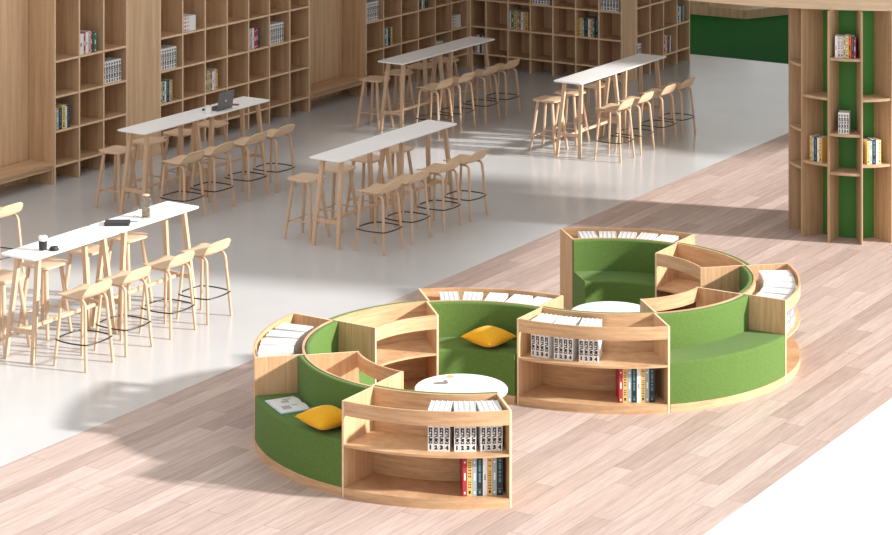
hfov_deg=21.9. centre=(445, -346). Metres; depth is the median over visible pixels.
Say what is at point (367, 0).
book
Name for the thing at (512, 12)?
book
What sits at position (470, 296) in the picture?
book
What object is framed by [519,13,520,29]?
book
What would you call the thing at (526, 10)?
book
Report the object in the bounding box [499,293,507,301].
book
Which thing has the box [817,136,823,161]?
book
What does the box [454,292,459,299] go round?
book
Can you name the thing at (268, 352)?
book
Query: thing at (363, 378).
seat cushion
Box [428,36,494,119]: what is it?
bar table
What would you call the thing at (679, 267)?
bookshelf
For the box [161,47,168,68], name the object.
book
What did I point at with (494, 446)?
print
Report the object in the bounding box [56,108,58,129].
book
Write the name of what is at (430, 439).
print
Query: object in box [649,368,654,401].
book
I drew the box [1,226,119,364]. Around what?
bar table
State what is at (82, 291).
bar stool
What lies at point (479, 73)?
bar stool
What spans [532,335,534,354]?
print
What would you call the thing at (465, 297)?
book
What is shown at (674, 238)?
book
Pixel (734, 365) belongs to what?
seat cushion
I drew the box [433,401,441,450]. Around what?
book
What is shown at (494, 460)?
book
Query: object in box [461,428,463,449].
print
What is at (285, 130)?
bar stool
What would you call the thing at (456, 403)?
book
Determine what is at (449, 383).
round table
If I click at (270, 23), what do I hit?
book
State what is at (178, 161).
bar stool
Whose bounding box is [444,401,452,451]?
book
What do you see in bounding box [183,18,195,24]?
book
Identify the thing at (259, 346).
book
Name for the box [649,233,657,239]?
book
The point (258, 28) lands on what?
book
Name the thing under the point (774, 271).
book
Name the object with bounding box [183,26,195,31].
book
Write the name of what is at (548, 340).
book
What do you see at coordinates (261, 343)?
book
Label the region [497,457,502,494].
book
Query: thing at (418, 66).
bar stool
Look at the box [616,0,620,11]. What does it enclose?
book
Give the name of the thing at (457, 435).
print
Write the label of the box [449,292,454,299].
book
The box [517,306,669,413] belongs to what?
bookshelf
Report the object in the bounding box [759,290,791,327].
book
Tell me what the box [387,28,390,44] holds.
book
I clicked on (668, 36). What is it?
book
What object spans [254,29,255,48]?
book
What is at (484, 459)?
book
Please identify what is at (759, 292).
book
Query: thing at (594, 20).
book
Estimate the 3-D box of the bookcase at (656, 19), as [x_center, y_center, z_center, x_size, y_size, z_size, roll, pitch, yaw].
[3.488,5.625,39.150,0.450,2.750,1.985,0,0,32]
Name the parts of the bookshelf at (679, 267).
panel, shelf, spine panel, backrest, panel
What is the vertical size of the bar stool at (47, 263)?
0.739 m
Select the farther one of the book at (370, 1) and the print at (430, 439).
the book at (370, 1)
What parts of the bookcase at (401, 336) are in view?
panel, backrest, shelf, panel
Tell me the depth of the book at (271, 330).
21.25 m
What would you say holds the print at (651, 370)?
attached to the book at (651, 370)
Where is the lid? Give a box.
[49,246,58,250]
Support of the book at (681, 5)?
on the bookcase at (656, 19)
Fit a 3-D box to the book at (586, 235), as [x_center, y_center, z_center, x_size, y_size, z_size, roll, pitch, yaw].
[1.504,6.392,24.806,0.043,0.335,0.291,0,0,-5]
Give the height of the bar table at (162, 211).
1.053 m
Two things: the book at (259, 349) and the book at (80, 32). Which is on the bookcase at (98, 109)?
the book at (80, 32)
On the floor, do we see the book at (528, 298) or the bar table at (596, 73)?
the bar table at (596, 73)
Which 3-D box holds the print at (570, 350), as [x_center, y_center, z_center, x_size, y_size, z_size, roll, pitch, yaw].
[1.155,6.434,21.464,0.031,0.224,0.001,0,0,19]
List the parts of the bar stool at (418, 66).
leg, leg, seat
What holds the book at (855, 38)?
on the shelf column
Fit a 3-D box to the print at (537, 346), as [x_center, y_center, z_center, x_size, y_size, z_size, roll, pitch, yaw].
[0.856,6.434,21.585,0.031,0.224,0.001,0,0,26]
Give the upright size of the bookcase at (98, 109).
2.750 m
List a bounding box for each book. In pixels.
[56,103,65,128]
[56,107,61,129]
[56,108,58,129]
[57,102,69,126]
[80,29,91,52]
[80,30,90,52]
[80,31,87,53]
[80,32,85,53]
[80,33,83,54]
[92,31,95,51]
[92,32,93,51]
[105,57,117,80]
[105,58,115,81]
[105,59,112,82]
[105,60,110,82]
[105,61,107,83]
[106,57,120,80]
[161,45,173,67]
[161,46,171,68]
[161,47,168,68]
[161,48,163,69]
[161,78,171,100]
[161,79,168,101]
[162,48,166,69]
[162,83,164,102]
[165,45,175,67]
[183,13,195,20]
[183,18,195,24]
[183,22,195,28]
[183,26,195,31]
[206,67,215,89]
[206,70,208,91]
[209,70,210,90]
[212,71,213,89]
[216,69,217,88]
[249,27,257,47]
[249,28,253,48]
[249,29,250,49]
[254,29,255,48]
[258,28,259,47]
[258,350,292,356]
[259,346,293,347]
[259,347,293,348]
[259,349,293,354]
[260,342,294,353]
[262,339,296,353]
[262,341,295,353]
[263,338,296,339]
[264,396,313,414]
[266,334,299,353]
[268,333,300,353]
[269,331,302,353]
[270,21,280,42]
[270,22,278,42]
[270,23,274,43]
[270,24,272,44]
[271,330,303,340]
[272,23,276,43]
[273,21,283,41]
[275,327,306,338]
[277,325,308,334]
[280,324,310,332]
[282,323,312,330]
[367,0,376,19]
[367,1,372,20]
[367,2,370,20]
[367,3,368,21]
[370,1,374,19]
[385,27,386,45]
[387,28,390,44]
[428,400,436,450]
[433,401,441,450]
[439,400,447,451]
[440,292,445,299]
[444,292,449,299]
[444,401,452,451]
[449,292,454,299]
[452,13,460,18]
[452,17,460,22]
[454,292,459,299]
[454,401,459,451]
[459,401,464,451]
[460,458,466,495]
[463,292,468,299]
[465,401,470,451]
[467,292,473,299]
[467,458,471,495]
[470,401,475,451]
[472,292,477,299]
[472,458,476,495]
[476,401,485,451]
[477,33,483,52]
[477,292,482,299]
[477,458,482,495]
[481,400,490,450]
[483,458,486,495]
[485,292,493,300]
[487,400,496,450]
[487,458,491,495]
[489,293,498,300]
[492,400,501,450]
[492,458,496,494]
[494,293,503,300]
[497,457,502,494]
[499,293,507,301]
[506,294,518,301]
[511,9,518,28]
[511,294,522,302]
[514,9,523,29]
[515,295,527,302]
[517,10,524,29]
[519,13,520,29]
[520,295,532,303]
[521,10,528,29]
[524,11,528,30]
[525,296,540,303]
[529,297,545,304]
[531,313,546,355]
[534,298,549,305]
[536,313,550,356]
[540,314,554,357]
[544,315,559,358]
[554,316,565,359]
[559,316,570,359]
[563,316,574,360]
[568,317,579,360]
[578,16,584,35]
[578,231,584,237]
[579,318,586,361]
[582,19,583,35]
[582,231,589,237]
[584,16,593,36]
[584,318,591,361]
[586,231,593,237]
[588,17,596,36]
[589,318,596,361]
[590,18,596,36]
[591,231,597,237]
[593,20,594,37]
[594,318,601,362]
[595,18,597,37]
[599,231,603,237]
[601,0,603,9]
[603,231,607,237]
[604,0,606,10]
[607,0,609,10]
[610,0,612,10]
[613,0,615,11]
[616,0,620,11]
[616,369,622,402]
[623,369,627,402]
[628,369,630,402]
[631,232,636,238]
[631,369,636,402]
[637,369,640,402]
[641,369,644,402]
[645,368,648,401]
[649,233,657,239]
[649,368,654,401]
[664,35,666,53]
[667,235,677,242]
[668,36,669,52]
[677,4,682,21]
[679,6,680,22]
[756,294,786,331]
[757,293,787,331]
[758,270,788,292]
[759,271,789,290]
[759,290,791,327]
[759,292,788,330]
[760,272,791,289]
[761,274,792,288]
[761,289,791,292]
[762,276,793,287]
[762,288,792,325]
[763,277,793,278]
[763,278,794,279]
[763,280,794,282]
[763,282,794,284]
[763,284,794,285]
[763,285,794,321]
[763,287,793,323]
[764,281,794,283]
[810,134,819,160]
[812,134,821,160]
[814,135,823,161]
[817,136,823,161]
[819,136,826,162]
[835,34,838,57]
[838,34,841,57]
[838,110,841,133]
[840,35,843,57]
[841,110,844,133]
[843,34,845,57]
[844,110,847,133]
[846,34,849,57]
[846,111,849,133]
[848,34,852,57]
[851,35,854,58]
[854,36,856,58]
[863,138,869,164]
[864,138,871,163]
[865,137,875,163]
[871,137,877,163]
[873,137,880,163]
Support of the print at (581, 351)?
attached to the book at (581, 341)
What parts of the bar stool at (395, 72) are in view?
leg, seat, leg, leg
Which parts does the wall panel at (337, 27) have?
frame, panel, seat, leg panel, frame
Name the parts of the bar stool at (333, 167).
leg, seat, leg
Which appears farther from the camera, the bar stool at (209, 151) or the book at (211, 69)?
the book at (211, 69)
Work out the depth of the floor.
24.19 m
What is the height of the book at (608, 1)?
0.300 m
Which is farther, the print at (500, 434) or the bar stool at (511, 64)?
the bar stool at (511, 64)
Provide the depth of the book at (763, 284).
22.82 m
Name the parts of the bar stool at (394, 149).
leg, seat, leg, leg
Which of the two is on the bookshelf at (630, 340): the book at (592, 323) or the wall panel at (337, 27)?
the book at (592, 323)
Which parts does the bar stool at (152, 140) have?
leg, seat, leg, leg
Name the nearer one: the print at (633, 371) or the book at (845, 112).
the print at (633, 371)
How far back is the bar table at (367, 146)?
27.63 m
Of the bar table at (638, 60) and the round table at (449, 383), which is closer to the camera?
the round table at (449, 383)
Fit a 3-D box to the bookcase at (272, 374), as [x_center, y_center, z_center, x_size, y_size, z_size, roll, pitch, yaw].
[-1.210,6.600,21.019,1.002,0.800,1.429,0,0,10]
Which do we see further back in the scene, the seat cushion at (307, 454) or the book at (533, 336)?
the book at (533, 336)
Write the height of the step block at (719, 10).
0.170 m
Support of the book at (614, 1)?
on the bookcase at (552, 41)
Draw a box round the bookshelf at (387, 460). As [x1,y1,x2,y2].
[342,385,511,509]
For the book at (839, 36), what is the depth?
27.51 m
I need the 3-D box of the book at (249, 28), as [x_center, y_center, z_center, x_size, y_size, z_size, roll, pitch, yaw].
[-2.959,5.686,34.303,0.241,0.307,0.040,0,0,32]
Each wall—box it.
[127,0,159,160]
[468,0,469,66]
[635,0,636,78]
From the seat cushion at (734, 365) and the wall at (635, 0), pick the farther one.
the wall at (635, 0)
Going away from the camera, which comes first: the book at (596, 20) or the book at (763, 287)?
the book at (763, 287)
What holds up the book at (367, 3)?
on the bookcase at (413, 29)
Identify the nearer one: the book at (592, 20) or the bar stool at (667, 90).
the bar stool at (667, 90)
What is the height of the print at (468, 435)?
0.224 m
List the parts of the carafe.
glass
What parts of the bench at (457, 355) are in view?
panel, backrest, spine panel, panel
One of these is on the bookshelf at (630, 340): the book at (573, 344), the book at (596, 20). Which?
the book at (573, 344)
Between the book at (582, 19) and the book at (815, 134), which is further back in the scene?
the book at (582, 19)
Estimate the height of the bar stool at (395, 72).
0.739 m
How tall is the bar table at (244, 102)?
1.053 m
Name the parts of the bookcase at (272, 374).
panel, panel, spine panel, backrest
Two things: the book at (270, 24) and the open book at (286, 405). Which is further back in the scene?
the book at (270, 24)
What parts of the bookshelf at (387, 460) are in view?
panel, shelf, spine panel, backrest, panel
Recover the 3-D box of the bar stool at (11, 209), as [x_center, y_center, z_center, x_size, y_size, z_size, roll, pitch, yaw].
[-5.043,6.577,26.014,0.477,0.849,0.472,0,0,32]
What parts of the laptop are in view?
screen lid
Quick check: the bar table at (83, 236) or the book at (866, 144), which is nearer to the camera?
the bar table at (83, 236)
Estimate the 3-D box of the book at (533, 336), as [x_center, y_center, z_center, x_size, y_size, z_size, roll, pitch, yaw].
[0.875,6.392,21.727,0.043,0.335,0.271,0,0,26]
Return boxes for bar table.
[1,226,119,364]
[89,201,198,331]
[118,112,208,213]
[183,96,269,195]
[310,138,399,249]
[372,120,456,223]
[378,48,449,132]
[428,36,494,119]
[554,67,624,158]
[599,53,665,141]
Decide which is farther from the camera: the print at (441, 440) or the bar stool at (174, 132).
the bar stool at (174, 132)
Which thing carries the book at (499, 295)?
on the bench at (457, 355)
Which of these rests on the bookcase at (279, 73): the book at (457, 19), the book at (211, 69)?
the book at (211, 69)
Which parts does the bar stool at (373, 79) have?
leg, leg, seat, leg, leg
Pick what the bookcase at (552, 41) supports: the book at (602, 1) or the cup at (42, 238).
the book at (602, 1)
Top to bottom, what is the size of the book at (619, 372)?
0.318 m
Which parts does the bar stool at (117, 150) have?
leg, leg, seat, leg, leg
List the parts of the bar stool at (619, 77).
leg, seat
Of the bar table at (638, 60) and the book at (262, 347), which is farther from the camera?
the bar table at (638, 60)
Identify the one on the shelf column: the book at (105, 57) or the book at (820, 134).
the book at (820, 134)
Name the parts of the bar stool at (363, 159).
leg, leg, seat, leg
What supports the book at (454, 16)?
on the book at (457, 19)
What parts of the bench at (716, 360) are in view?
panel, spine panel, backrest, panel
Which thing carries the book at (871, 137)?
on the shelf column
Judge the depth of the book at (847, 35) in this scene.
27.49 m
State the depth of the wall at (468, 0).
39.28 m
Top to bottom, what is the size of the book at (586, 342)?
0.335 m
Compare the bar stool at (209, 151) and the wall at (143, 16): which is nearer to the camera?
the bar stool at (209, 151)
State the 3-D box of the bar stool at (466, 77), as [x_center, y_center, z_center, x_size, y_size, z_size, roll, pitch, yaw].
[0.156,6.577,34.167,0.477,0.849,0.472,0,0,32]
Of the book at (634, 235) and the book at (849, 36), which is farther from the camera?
the book at (849, 36)
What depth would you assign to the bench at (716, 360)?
21.80 m
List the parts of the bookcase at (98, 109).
shelf, shelf, shelf, shelf, shelf, shelf, shelf, shelf, shelf, shelf, shelf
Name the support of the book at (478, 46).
on the bookcase at (552, 41)
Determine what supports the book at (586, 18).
on the bookcase at (552, 41)
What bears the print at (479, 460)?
attached to the book at (479, 460)
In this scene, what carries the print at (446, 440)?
attached to the book at (448, 431)
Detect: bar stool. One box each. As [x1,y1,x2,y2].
[0,202,24,272]
[0,270,30,352]
[17,256,72,339]
[53,279,113,372]
[62,243,109,312]
[94,145,139,208]
[94,266,152,356]
[102,230,152,309]
[127,137,170,201]
[139,250,196,339]
[159,128,200,187]
[159,150,205,215]
[176,238,232,324]
[189,141,235,212]
[191,120,229,176]
[223,132,268,201]
[251,124,295,192]
[283,173,329,242]
[318,163,359,231]
[344,154,388,214]
[354,178,403,255]
[356,75,393,130]
[376,145,416,204]
[380,69,415,119]
[384,169,431,244]
[404,63,436,113]
[415,158,462,231]
[416,78,453,138]
[428,57,461,105]
[438,71,475,131]
[443,149,487,221]
[462,64,500,123]
[483,58,520,116]
[529,95,568,153]
[551,88,589,145]
[576,81,610,133]
[594,98,634,162]
[595,75,628,123]
[614,91,654,154]
[638,84,676,145]
[657,77,695,138]
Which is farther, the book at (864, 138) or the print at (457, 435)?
the book at (864, 138)
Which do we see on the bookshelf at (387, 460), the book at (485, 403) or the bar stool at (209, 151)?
the book at (485, 403)
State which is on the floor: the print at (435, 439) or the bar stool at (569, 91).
the bar stool at (569, 91)
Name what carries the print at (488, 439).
attached to the book at (485, 403)
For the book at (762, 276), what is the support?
on the bookshelf at (766, 314)
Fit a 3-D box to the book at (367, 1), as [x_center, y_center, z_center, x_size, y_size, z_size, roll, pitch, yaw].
[-1.284,5.689,36.938,0.241,0.300,0.052,0,0,32]
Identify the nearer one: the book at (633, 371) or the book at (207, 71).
the book at (633, 371)
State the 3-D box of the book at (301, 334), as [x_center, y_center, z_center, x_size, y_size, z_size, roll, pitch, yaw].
[-1.470,6.392,21.206,0.311,0.335,0.043,0,0,14]
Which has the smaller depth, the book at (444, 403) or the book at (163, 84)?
the book at (444, 403)
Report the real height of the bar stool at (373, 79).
0.739 m
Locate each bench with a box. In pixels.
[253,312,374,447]
[255,351,403,496]
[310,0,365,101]
[418,287,563,403]
[560,227,694,309]
[640,287,784,412]
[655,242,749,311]
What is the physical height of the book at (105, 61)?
0.300 m
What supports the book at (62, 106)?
on the bookcase at (98, 109)
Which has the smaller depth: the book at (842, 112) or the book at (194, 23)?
the book at (842, 112)
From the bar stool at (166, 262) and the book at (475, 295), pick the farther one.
the bar stool at (166, 262)
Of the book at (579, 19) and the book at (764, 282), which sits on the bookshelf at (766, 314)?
the book at (764, 282)
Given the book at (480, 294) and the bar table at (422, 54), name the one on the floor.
the bar table at (422, 54)
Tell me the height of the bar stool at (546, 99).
0.739 m
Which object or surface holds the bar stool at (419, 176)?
on the floor
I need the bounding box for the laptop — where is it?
[205,89,233,110]
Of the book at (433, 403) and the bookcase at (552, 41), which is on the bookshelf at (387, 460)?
the book at (433, 403)
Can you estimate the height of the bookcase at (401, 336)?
0.800 m
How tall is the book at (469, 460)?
0.318 m
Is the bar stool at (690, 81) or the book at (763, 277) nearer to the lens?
the book at (763, 277)
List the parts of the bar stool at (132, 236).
leg, seat, leg, leg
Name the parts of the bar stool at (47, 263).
leg, leg, seat, leg, leg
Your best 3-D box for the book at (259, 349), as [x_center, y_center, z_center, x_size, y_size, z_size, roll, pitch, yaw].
[-1.523,6.392,20.701,0.311,0.335,0.043,0,0,-2]
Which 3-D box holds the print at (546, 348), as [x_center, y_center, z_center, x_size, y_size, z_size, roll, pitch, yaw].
[0.938,6.434,21.545,0.031,0.224,0.001,0,0,26]
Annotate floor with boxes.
[0,14,891,534]
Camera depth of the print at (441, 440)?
19.02 m
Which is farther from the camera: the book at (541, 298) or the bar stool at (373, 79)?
the bar stool at (373, 79)
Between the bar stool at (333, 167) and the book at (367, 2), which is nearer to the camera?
the bar stool at (333, 167)
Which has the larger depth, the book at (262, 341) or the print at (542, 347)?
the print at (542, 347)
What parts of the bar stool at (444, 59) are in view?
seat, leg, leg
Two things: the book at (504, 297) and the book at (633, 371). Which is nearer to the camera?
the book at (633, 371)
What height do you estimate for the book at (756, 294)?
0.335 m
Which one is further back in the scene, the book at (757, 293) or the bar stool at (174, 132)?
the bar stool at (174, 132)
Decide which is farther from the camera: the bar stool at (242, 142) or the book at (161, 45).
the book at (161, 45)
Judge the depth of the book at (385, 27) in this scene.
37.21 m
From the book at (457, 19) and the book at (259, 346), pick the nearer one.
the book at (259, 346)
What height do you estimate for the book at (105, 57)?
0.300 m
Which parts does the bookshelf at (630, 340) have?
panel, shelf, spine panel, backrest, panel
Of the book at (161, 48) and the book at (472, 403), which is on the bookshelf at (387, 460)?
the book at (472, 403)
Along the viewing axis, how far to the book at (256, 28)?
34.33 m
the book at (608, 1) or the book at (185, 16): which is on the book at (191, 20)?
the book at (185, 16)
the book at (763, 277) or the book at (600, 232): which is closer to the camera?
the book at (763, 277)
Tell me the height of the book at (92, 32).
0.273 m
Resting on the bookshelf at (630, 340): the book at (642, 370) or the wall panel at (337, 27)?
the book at (642, 370)
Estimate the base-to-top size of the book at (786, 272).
0.335 m
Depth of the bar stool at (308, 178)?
27.70 m
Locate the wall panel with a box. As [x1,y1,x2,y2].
[0,0,53,188]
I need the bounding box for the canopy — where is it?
[691,0,891,10]
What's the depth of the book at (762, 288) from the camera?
22.64 m
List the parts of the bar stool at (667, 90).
leg, leg, leg, leg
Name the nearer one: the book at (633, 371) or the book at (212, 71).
the book at (633, 371)
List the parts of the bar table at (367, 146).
leg, cross rail, leg, leg, cross rail, leg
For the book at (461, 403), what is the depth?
19.02 m
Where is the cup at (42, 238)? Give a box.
[38,235,47,250]
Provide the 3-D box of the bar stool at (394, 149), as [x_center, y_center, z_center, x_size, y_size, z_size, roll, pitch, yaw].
[-0.642,6.633,29.366,0.429,0.739,0.399,0,0,33]
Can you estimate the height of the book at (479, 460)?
0.316 m
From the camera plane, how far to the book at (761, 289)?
22.63 m
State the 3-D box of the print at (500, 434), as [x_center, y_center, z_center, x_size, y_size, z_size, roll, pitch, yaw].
[0.444,6.434,19.040,0.031,0.224,0.001,0,0,-8]
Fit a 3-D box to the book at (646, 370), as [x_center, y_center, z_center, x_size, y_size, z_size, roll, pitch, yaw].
[1.857,6.764,21.512,0.034,0.314,0.241,0,0,-3]
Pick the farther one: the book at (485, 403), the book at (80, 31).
the book at (80, 31)
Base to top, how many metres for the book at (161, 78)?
0.300 m
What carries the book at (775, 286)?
on the bookshelf at (766, 314)
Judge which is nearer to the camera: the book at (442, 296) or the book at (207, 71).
the book at (442, 296)
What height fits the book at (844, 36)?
0.265 m
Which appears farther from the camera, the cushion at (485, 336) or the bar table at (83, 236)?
the bar table at (83, 236)
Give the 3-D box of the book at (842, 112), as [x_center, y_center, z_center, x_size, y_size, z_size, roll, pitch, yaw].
[4.740,5.574,27.585,0.031,0.250,0.171,0,0,15]
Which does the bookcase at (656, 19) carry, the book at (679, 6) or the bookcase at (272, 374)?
the book at (679, 6)
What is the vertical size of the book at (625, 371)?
0.318 m
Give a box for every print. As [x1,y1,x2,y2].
[429,427,431,448]
[434,426,437,449]
[440,426,442,449]
[445,428,448,449]
[455,428,458,449]
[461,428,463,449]
[466,428,469,449]
[472,428,474,449]
[477,460,480,493]
[482,426,484,449]
[487,426,490,449]
[492,427,495,448]
[498,427,501,448]
[498,459,501,492]
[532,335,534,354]
[536,336,538,355]
[541,336,543,355]
[545,337,547,356]
[555,338,557,357]
[559,337,561,358]
[564,339,566,358]
[569,338,571,358]
[580,339,582,359]
[584,339,587,360]
[589,341,592,360]
[594,340,597,360]
[633,371,634,400]
[650,370,653,399]
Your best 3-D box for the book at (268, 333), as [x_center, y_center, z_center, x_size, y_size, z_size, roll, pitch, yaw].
[-1.481,6.392,21.161,0.311,0.335,0.043,0,0,14]
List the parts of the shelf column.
shelf, shelf, shelf, shelf, shelf, shelf, shelf, shelf, shelf, shelf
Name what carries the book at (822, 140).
on the shelf column
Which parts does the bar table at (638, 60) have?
leg, leg, leg, cross rail, leg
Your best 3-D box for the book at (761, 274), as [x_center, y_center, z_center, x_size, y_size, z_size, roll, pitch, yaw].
[3.325,6.392,23.210,0.311,0.335,0.043,0,0,-4]
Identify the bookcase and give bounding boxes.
[54,0,126,183]
[160,0,309,153]
[329,300,438,389]
[365,0,467,95]
[470,0,634,82]
[637,0,689,73]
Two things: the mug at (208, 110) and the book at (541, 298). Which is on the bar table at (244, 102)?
the mug at (208, 110)
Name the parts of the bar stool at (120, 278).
leg, leg, leg, leg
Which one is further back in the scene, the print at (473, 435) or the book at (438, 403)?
the book at (438, 403)
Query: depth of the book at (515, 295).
22.37 m
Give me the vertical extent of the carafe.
0.247 m
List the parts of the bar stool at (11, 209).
leg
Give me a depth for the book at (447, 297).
22.43 m
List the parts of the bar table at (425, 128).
leg, leg, leg, cross rail, leg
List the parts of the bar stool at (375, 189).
leg, leg, leg, leg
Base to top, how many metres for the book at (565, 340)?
0.335 m
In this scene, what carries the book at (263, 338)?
on the bookcase at (272, 374)
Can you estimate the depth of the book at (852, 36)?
27.47 m
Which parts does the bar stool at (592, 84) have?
leg, leg, seat, leg, leg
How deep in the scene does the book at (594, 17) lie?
38.10 m
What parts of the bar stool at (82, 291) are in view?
leg, leg, leg, leg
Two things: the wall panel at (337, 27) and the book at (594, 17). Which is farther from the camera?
the book at (594, 17)
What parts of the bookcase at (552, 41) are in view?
shelf, shelf, shelf, shelf, shelf, shelf, shelf, shelf, shelf, shelf, shelf, shelf, shelf, shelf, shelf, shelf, shelf, shelf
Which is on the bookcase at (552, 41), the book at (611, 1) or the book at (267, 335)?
the book at (611, 1)
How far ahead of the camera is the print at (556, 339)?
21.51 m
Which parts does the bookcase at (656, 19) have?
shelf, shelf, shelf, shelf, shelf, shelf, shelf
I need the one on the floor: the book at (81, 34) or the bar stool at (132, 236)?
the bar stool at (132, 236)
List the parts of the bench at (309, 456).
panel, backrest, spine panel, panel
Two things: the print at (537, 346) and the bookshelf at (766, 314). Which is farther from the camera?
the bookshelf at (766, 314)
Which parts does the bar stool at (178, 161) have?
leg, leg, leg, leg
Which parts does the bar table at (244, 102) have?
leg, leg, leg, cross rail, leg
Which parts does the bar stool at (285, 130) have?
leg, leg, leg, leg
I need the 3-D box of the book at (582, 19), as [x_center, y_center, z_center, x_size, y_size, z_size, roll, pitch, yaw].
[2.330,6.160,38.260,0.035,0.278,0.241,0,0,32]
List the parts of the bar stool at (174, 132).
leg, seat, leg, leg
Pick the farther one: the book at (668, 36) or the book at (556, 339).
the book at (668, 36)
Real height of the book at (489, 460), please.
0.318 m
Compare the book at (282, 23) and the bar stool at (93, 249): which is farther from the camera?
the book at (282, 23)
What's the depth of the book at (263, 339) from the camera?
20.99 m
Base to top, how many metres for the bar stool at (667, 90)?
0.849 m
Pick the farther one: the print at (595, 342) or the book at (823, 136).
the book at (823, 136)
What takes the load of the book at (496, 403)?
on the bookshelf at (387, 460)
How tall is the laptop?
0.248 m
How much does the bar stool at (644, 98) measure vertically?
0.849 m
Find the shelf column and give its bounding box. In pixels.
[788,8,891,244]
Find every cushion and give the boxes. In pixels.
[255,393,341,486]
[295,405,341,429]
[359,369,374,384]
[439,337,516,395]
[460,326,516,346]
[572,270,654,307]
[670,329,784,403]
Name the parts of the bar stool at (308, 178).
leg, leg, seat, leg, leg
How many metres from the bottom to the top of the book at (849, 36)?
0.260 m
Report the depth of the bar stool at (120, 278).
23.25 m
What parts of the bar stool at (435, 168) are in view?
leg, leg, leg, leg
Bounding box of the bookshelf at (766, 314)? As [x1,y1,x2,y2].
[738,263,799,383]
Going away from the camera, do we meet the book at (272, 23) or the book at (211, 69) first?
the book at (211, 69)
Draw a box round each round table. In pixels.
[414,374,507,396]
[572,301,639,311]
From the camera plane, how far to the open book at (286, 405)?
20.06 m
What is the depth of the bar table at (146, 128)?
29.22 m
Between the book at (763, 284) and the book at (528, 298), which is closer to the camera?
the book at (528, 298)
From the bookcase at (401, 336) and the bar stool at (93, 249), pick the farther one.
the bar stool at (93, 249)
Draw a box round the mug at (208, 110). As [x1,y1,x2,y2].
[205,105,211,113]
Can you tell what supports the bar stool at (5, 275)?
on the floor
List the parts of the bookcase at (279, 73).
shelf, shelf, shelf, shelf, shelf, shelf, shelf, shelf, shelf, shelf, shelf, shelf, shelf, shelf, shelf, shelf, shelf, shelf, shelf, shelf, shelf, shelf, shelf, shelf, shelf, shelf, shelf, shelf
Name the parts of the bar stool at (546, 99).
leg, leg, seat, leg, leg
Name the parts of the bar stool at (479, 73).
leg, leg, leg, leg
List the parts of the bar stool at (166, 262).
leg, leg, leg, leg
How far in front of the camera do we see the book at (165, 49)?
32.52 m
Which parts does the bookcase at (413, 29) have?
shelf, shelf, shelf, shelf, shelf, shelf, shelf, shelf, shelf, shelf, shelf, shelf, shelf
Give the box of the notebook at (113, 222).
[104,219,130,225]
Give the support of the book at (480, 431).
on the bookshelf at (387, 460)
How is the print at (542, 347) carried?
attached to the book at (551, 315)
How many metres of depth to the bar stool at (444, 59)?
35.81 m
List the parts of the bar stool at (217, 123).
leg, seat, leg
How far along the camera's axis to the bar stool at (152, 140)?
29.78 m
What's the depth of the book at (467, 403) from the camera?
19.02 m
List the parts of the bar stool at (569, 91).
leg, leg, seat, leg, leg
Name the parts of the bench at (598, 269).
panel, backrest, spine panel, panel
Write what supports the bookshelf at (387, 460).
on the floor
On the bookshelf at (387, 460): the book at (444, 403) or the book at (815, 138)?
the book at (444, 403)
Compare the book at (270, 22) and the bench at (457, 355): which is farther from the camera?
the book at (270, 22)
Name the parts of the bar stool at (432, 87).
leg, leg, leg, leg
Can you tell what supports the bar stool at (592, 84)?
on the floor
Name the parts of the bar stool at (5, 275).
leg, leg, seat, leg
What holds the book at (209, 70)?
on the bookcase at (279, 73)
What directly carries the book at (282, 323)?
on the bookcase at (272, 374)
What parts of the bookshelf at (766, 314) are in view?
backrest, spine panel, panel, panel, shelf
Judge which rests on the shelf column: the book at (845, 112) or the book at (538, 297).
the book at (845, 112)
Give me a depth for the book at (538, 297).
22.29 m
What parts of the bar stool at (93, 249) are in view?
leg, seat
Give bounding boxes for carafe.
[142,194,152,218]
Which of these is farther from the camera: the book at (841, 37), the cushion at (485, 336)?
the book at (841, 37)
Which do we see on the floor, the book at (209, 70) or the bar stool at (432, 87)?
the bar stool at (432, 87)
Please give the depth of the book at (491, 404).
19.04 m
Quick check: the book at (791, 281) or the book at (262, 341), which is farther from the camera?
the book at (791, 281)
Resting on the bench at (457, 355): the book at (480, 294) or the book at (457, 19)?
the book at (480, 294)
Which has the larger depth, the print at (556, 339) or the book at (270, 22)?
the book at (270, 22)
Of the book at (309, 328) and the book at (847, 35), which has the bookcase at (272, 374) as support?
the book at (309, 328)
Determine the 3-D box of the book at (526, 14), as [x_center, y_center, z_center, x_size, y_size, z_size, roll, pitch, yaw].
[1.410,6.146,38.845,0.075,0.306,0.241,0,0,32]

